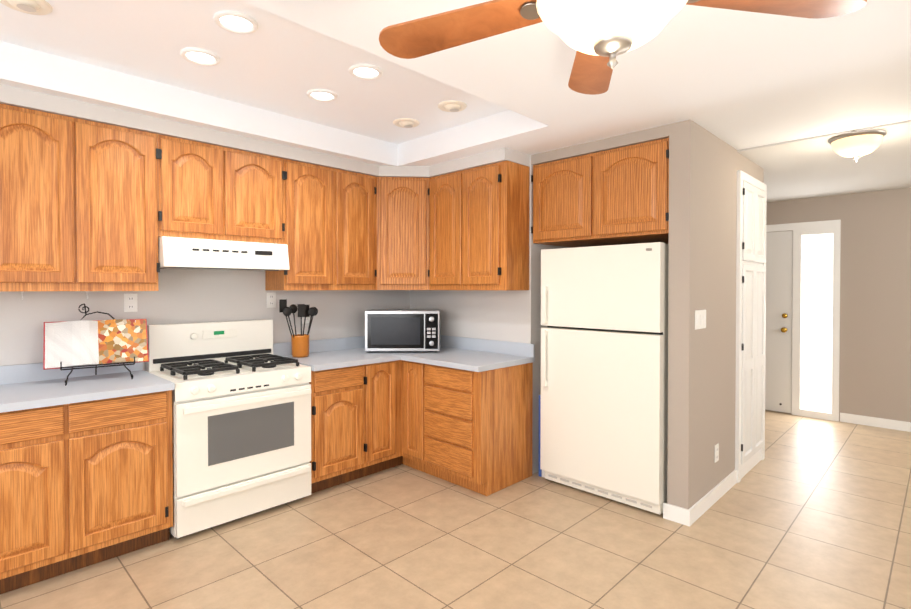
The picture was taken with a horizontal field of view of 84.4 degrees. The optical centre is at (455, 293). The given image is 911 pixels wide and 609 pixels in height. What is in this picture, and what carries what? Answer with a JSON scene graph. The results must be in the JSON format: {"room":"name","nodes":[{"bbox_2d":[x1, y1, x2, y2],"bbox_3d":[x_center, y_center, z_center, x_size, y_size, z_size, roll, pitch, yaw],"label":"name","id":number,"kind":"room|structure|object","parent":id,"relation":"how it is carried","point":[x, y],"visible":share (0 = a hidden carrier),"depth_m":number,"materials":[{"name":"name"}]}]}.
{"room":"kitchen","nodes":[
{"label":"kitchen","id":0,"kind":"room"},
{"bbox_2d":[0,269,409,370],"bbox_3d":[-2.285,-0.023,3.055,0.150,2.850,6.750,1,1,44],"label":"wall","id":1,"kind":"structure","parent":0,"point":[189,296],"depth_m":3.46,"materials":[{"name":"paint"}]},
{"bbox_2d":[0,103,79,291],"bbox_3d":[-2.317,-0.484,2.677,0.316,0.942,0.419,1,1,44],"label":"upper cabinet","id":2,"kind":"object","parent":1,"relation":"attached to","point":[40,151],"depth_m":2.61,"materials":[{"name":"brown wood"}]},
{"bbox_2d":[80,119,163,290],"bbox_3d":[-2.029,-0.488,2.973,0.316,0.942,0.406,1,1,44],"label":"upper cabinet","id":3,"kind":"object","parent":1,"relation":"attached to","point":[86,205],"depth_m":2.87,"materials":[{"name":"brown wood"}]},
{"bbox_2d":[124,294,137,311],"bbox_3d":[-2.054,0.056,3.179,0.008,0.115,0.072,1,1,44],"label":"electrical outlet","id":4,"kind":"object","parent":1,"relation":"attached to","point":[130,302],"visible":1,"depth_m":3.18,"materials":[{"name":"white plastic"}]},
{"bbox_2d":[0,336,364,382],"bbox_3d":[-1.965,0.438,3.264,0.019,0.100,4.388,1,1,44],"label":"backsplash","id":5,"kind":"structure","parent":1,"relation":"attached to","point":[21,373],"depth_m":3.04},
{"bbox_2d":[164,135,227,240],"bbox_3d":[-1.753,-0.656,3.253,0.316,0.612,0.379,1,1,44],"label":"upper cabinet","id":6,"kind":"object","parent":1,"relation":"attached to","point":[195,173],"depth_m":3.15,"materials":[{"name":"brown wood"}]},
{"bbox_2d":[158,236,289,271],"bbox_3d":[-1.579,-0.254,3.380,0.386,0.186,0.792,1,1,44],"label":"range hood","id":7,"kind":"object","parent":6,"relation":"attached to","point":[177,253],"visible":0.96,"depth_m":3.21,"materials":[{"name":"white metal"}]},
{"bbox_2d":[228,148,287,244],"bbox_3d":[-1.474,-0.659,3.538,0.316,0.612,0.419,1,1,44],"label":"upper cabinet","id":8,"kind":"object","parent":1,"relation":"attached to","point":[257,183],"depth_m":3.44,"materials":[{"name":"brown wood"}]},
{"bbox_2d":[267,293,275,307],"bbox_3d":[-1.407,0.048,3.841,0.008,0.115,0.072,1,1,44],"label":"electrical outlet","id":9,"kind":"object","parent":1,"relation":"attached to","point":[271,300],"visible":1,"depth_m":3.84,"materials":[{"name":"white plastic"}]},
{"bbox_2d":[265,160,339,289],"bbox_3d":[-1.183,-0.498,3.838,0.316,0.942,0.409,1,1,44],"label":"upper cabinet","id":10,"kind":"object","parent":1,"relation":"attached to","point":[311,187],"depth_m":3.73,"materials":[{"name":"brown wood"}]},
{"bbox_2d":[302,315,309,323],"bbox_3d":[-1.204,0.180,4.050,0.008,0.115,0.072,1,1,44],"label":"electrical outlet","id":11,"kind":"object","parent":1,"relation":"attached to","point":[307,320],"visible":0.27,"depth_m":4.05,"materials":[{"name":"white plastic"}]},
{"bbox_2d":[336,169,379,289],"bbox_3d":[-0.897,-0.501,4.131,0.316,0.942,0.412,1,1,44],"label":"upper cabinet","id":12,"kind":"object","parent":1,"relation":"attached to","point":[357,237],"depth_m":4.02,"materials":[{"name":"brown wood"}]},
{"bbox_2d":[376,177,427,289],"bbox_3d":[-0.444,-0.505,4.404,0.581,0.942,0.611,1,1,44],"label":"upper cabinet","id":13,"kind":"object","parent":1,"relation":"attached to","point":[401,202],"depth_m":4.18,"materials":[{"name":"brown wood"}]},
{"bbox_2d":[0,84,529,177],"bbox_3d":[-1.959,-0.996,2.263,1.408,0.085,5.790,1,1,44],"label":"soffit","id":14,"kind":"structure","parent":0,"point":[24,98],"depth_m":3.28,"materials":[{"name":"paint"}]},
{"bbox_2d":[0,410,910,608],"bbox_3d":[0.967,1.446,1.958,6.360,0.060,9.700,1,1,44],"label":"floor","id":15,"kind":"structure","parent":0,"point":[809,513],"depth_m":2.76,"materials":[{"name":"tile"}]},
{"bbox_2d":[0,403,71,593],"bbox_3d":[-2.276,0.970,2.524,0.616,0.873,0.435,1,1,44],"label":"base cabinet","id":16,"kind":"object","parent":15,"relation":"on","point":[36,446],"depth_m":2.39,"materials":[{"name":"brown wood"}]},
{"bbox_2d":[72,391,172,570],"bbox_3d":[-1.958,0.966,2.849,0.616,0.873,0.475,1,1,44],"label":"base cabinet","id":17,"kind":"object","parent":15,"relation":"on","point":[86,470],"depth_m":2.63,"materials":[{"name":"brown wood"}]},
{"bbox_2d":[0,371,174,414],"bbox_3d":[-2.530,0.519,2.241,0.642,0.037,2.136,1,1,44],"label":"countertop","id":18,"kind":"structure","parent":17,"relation":"on","point":[81,388],"depth_m":2.63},
{"bbox_2d":[43,303,148,385],"bbox_3d":[-2.041,0.273,2.886,0.335,0.432,0.502,1,1,44],"label":"cookbook stand","id":19,"kind":"object","parent":18,"relation":"on","point":[82,344],"visible":0.98,"depth_m":2.89,"materials":[{"name":"black metal"}]},
{"bbox_2d":[146,319,310,538],"bbox_3d":[-1.468,0.797,3.301,0.660,1.196,0.840,1,1,44],"label":"stove","id":20,"kind":"object","parent":15,"relation":"on","point":[241,420],"visible":1,"depth_m":3.13,"materials":[{"name":"white metal"}]},
{"bbox_2d":[309,367,367,493],"bbox_3d":[-1.040,0.955,3.789,0.616,0.873,0.432,1,1,44],"label":"base cabinet","id":21,"kind":"object","parent":15,"relation":"on","point":[339,407],"depth_m":3.57,"materials":[{"name":"brown wood"}]},
{"bbox_2d":[368,383,399,474],"bbox_3d":[-0.762,0.952,4.073,0.616,0.873,0.362,1,1,44],"label":"base cabinet","id":22,"kind":"object","parent":15,"relation":"on","point":[383,402],"depth_m":3.86,"materials":[{"name":"brown wood"}]},
{"bbox_2d":[400,383,419,469],"bbox_3d":[-0.112,0.952,4.092,0.231,0.873,0.616,1,1,44],"label":"base cabinet","id":23,"kind":"object","parent":15,"relation":"on","point":[409,396],"depth_m":3.92,"materials":[{"name":"brown wood"}]},
{"bbox_2d":[420,363,532,495],"bbox_3d":[0.172,0.955,3.816,0.561,0.873,0.616,1,1,44],"label":"base cabinet","id":24,"kind":"object","parent":15,"relation":"on","point":[476,430],"depth_m":3.60,"materials":[{"name":"brown wood"}]},
{"bbox_2d":[278,347,534,386],"bbox_3d":[-0.404,0.500,3.833,1.457,0.037,1.392,1,1,44],"label":"countertop","id":25,"kind":"structure","parent":24,"relation":"on","point":[378,368],"depth_m":3.78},
{"bbox_2d":[279,299,317,357],"bbox_3d":[-1.185,0.260,3.834,0.136,0.438,0.309,1,1,44],"label":"utensil crock","id":26,"kind":"object","parent":25,"relation":"on","point":[300,345],"visible":1,"depth_m":3.78,"materials":[{"name":"ceramic"}]},
{"bbox_2d":[365,309,439,351],"bbox_3d":[-0.432,0.305,4.246,0.600,0.335,0.417,0,1,-1],"label":"microwave","id":27,"kind":"object","parent":25,"relation":"on","point":[402,329],"visible":0.98,"depth_m":4.05,"materials":[{"name":"silver metal"}]},
{"bbox_2d":[539,395,544,476],"bbox_3d":[0.807,1.016,3.979,0.050,0.750,0.445,1,1,44],"label":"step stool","id":28,"kind":"object","parent":15,"relation":"on","point":[542,473],"visible":0.19,"depth_m":3.83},
{"bbox_2d":[540,242,668,514],"bbox_3d":[1.203,0.525,3.670,0.880,1.700,0.805,1,1,44],"label":"fridge","id":29,"kind":"object","parent":15,"relation":"on","point":[604,375],"visible":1,"depth_m":3.34,"materials":[{"name":"white metal"}]},
{"bbox_2d":[0,0,910,201],"bbox_3d":[0.967,-1.228,1.926,6.360,0.412,9.700,1,1,44],"label":"ceiling","id":30,"kind":"structure","parent":0,"point":[781,100],"depth_m":2.63,"materials":[{"name":"paint"}]},
{"bbox_2d":[0,0,52,14],"bbox_3d":[-1.797,-1.201,2.089,0.192,0.031,0.192,1,1,44],"label":"recessed light","id":31,"kind":"object","parent":30,"relation":"in","point":[38,7],"visible":1,"depth_m":2.09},
{"bbox_2d":[180,48,219,65],"bbox_3d":[-1.311,-1.216,2.586,0.184,0.012,0.184,1,1,44],"label":"recessed light","id":32,"kind":"object","parent":30,"relation":"in","point":[199,56],"visible":0.98,"depth_m":2.58,"materials":[{"name":"white"}]},
{"bbox_2d":[213,10,257,33],"bbox_3d":[-0.982,-1.212,2.250,0.184,0.012,0.184,1,1,44],"label":"recessed light","id":33,"kind":"object","parent":30,"relation":"in","point":[236,22],"visible":1,"depth_m":2.24,"materials":[{"name":"white"}]},
{"bbox_2d":[307,89,336,101],"bbox_3d":[-0.822,-1.222,3.100,0.184,0.012,0.184,1,1,44],"label":"recessed light","id":34,"kind":"object","parent":30,"relation":"in","point":[322,95],"visible":0.96,"depth_m":3.10,"materials":[{"name":"white"}]},
{"bbox_2d":[349,64,382,79],"bbox_3d":[-0.493,-1.218,2.765,0.184,0.012,0.184,1,1,44],"label":"recessed light","id":35,"kind":"object","parent":30,"relation":"in","point":[365,71],"visible":0.98,"depth_m":2.76,"materials":[{"name":"white"}]},
{"bbox_2d":[393,118,419,127],"bbox_3d":[-0.354,-1.219,3.622,0.192,0.031,0.192,1,1,44],"label":"recessed light","id":36,"kind":"object","parent":30,"relation":"in","point":[405,122],"visible":0.98,"depth_m":3.59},
{"bbox_2d":[438,100,466,111],"bbox_3d":[-0.022,-1.215,3.290,0.192,0.031,0.192,1,1,44],"label":"recessed light","id":37,"kind":"object","parent":30,"relation":"in","point":[452,106],"visible":0.98,"depth_m":3.26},
{"bbox_2d":[379,0,866,94],"bbox_3d":[0.356,-0.797,1.232,1.349,0.458,1.297,1,1,44],"label":"ceiling fan","id":38,"kind":"object","parent":30,"relation":"hanging from","point":[599,36],"visible":1,"depth_m":1.36,"materials":[{"name":"brown wood"}]},
{"bbox_2d":[828,130,886,161],"bbox_3d":[2.655,-0.961,3.328,0.306,0.180,0.306,1,1,44],"label":"light","id":39,"kind":"object","parent":30,"relation":"attached to","point":[854,144],"visible":0.98,"depth_m":3.25,"materials":[{"name":"white glass"}]},
{"bbox_2d":[410,119,763,508],"bbox_3d":[1.023,-0.041,4.591,2.736,2.850,1.690,1,1,44],"label":"wall","id":40,"kind":"structure","parent":0,"point":[705,165],"depth_m":3.32,"materials":[{"name":"beige paint"}]},
{"bbox_2d":[428,171,459,289],"bbox_3d":[0.012,-0.502,4.179,0.386,0.942,0.296,1,1,44],"label":"upper cabinet","id":41,"kind":"object","parent":40,"relation":"attached to","point":[443,190],"depth_m":4.08,"materials":[{"name":"brown wood"}]},
{"bbox_2d":[440,335,534,354],"bbox_3d":[0.082,0.425,4.317,1.438,0.100,0.020,1,1,44],"label":"backsplash","id":42,"kind":"structure","parent":40,"relation":"attached to","point":[505,348],"depth_m":4.12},
{"bbox_2d":[460,160,531,289],"bbox_3d":[0.306,-0.499,3.892,0.437,0.942,0.296,1,1,44],"label":"upper cabinet","id":43,"kind":"object","parent":40,"relation":"attached to","point":[494,198],"depth_m":3.76,"materials":[{"name":"brown wood"}]},
{"bbox_2d":[532,154,619,247],"bbox_3d":[1.022,-0.685,3.920,0.509,0.594,0.740,1,1,44],"label":"upper cabinet","id":44,"kind":"object","parent":40,"relation":"attached to","point":[560,187],"depth_m":3.67,"materials":[{"name":"brown wood"}]},
{"bbox_2d":[588,138,668,244],"bbox_3d":[1.390,-0.681,3.560,0.519,0.594,0.740,1,1,44],"label":"upper cabinet","id":45,"kind":"object","parent":40,"relation":"attached to","point":[628,186],"depth_m":3.30,"materials":[{"name":"brown wood"}]},
{"bbox_2d":[695,310,705,329],"bbox_3d":[1.544,0.161,3.161,0.008,0.118,0.190,1,1,44],"label":"light switch","id":46,"kind":"object","parent":40,"relation":"attached to","point":[700,319],"visible":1,"depth_m":3.15,"materials":[{"name":"white plastic"}]},
{"bbox_2d":[714,443,718,462],"bbox_3d":[1.770,1.078,3.405,0.008,0.115,0.072,1,1,44],"label":"outlet","id":47,"kind":"object","parent":40,"relation":"attached to","point":[716,459],"visible":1,"depth_m":3.40,"materials":[{"name":"white plastic"}]},
{"bbox_2d":[685,449,760,526],"bbox_3d":[2.001,1.348,3.642,0.013,0.095,1.703,1,1,44],"label":"baseboard","id":48,"kind":"structure","parent":40,"relation":"attached to","point":[697,510],"depth_m":3.40,"materials":[{"name":"white wood"}]},
{"bbox_2d":[735,170,766,482],"bbox_3d":[2.337,0.241,3.964,0.024,2.300,0.745,1,1,44],"label":"trim","id":49,"kind":"structure","parent":40,"relation":"attached to","point":[742,176],"depth_m":3.71,"materials":[{"name":"white wood"}]},
{"bbox_2d":[741,181,765,464],"bbox_3d":[2.342,0.217,3.951,0.024,2.110,0.629,1,1,44],"label":"pantry doors","id":50,"kind":"structure","parent":40,"relation":"in","point":[753,325],"depth_m":3.92,"materials":[{"name":"white wood"}]},
{"bbox_2d":[766,188,910,421],"bbox_3d":[4.250,-0.051,5.408,6.210,2.850,0.150,1,1,44],"label":"wall","id":51,"kind":"structure","parent":0,"point":[875,323],"depth_m":5.22,"materials":[{"name":"beige paint"}]},
{"bbox_2d":[765,231,792,412],"bbox_3d":[3.473,0.319,6.007,0.920,2.073,0.079,1,1,44],"label":"front door","id":52,"kind":"structure","parent":51,"relation":"in","point":[779,297],"depth_m":5.79,"materials":[{"name":"white metal"}]},
{"bbox_2d":[766,220,840,421],"bbox_3d":[3.619,0.283,5.901,1.425,2.170,0.028,1,1,44],"label":"door frame","id":53,"kind":"structure","parent":51,"relation":"attached to","point":[817,227],"depth_m":5.59,"materials":[{"name":"white wood"}]},
{"bbox_2d":[800,233,832,412],"bbox_3d":[3.988,0.320,5.553,0.286,1.951,0.009,1,1,44],"label":"sidelight window","id":54,"kind":"structure","parent":51,"relation":"in","point":[816,317],"depth_m":5.55,"materials":[{"name":"white glass"}]},
{"bbox_2d":[840,413,910,431],"bbox_3d":[5.267,1.340,4.316,3.145,0.095,0.013,1,1,44],"label":"baseboard","id":55,"kind":"structure","parent":51,"relation":"attached to","point":[844,417],"depth_m":5.20,"materials":[{"name":"white wood"}]}
]}

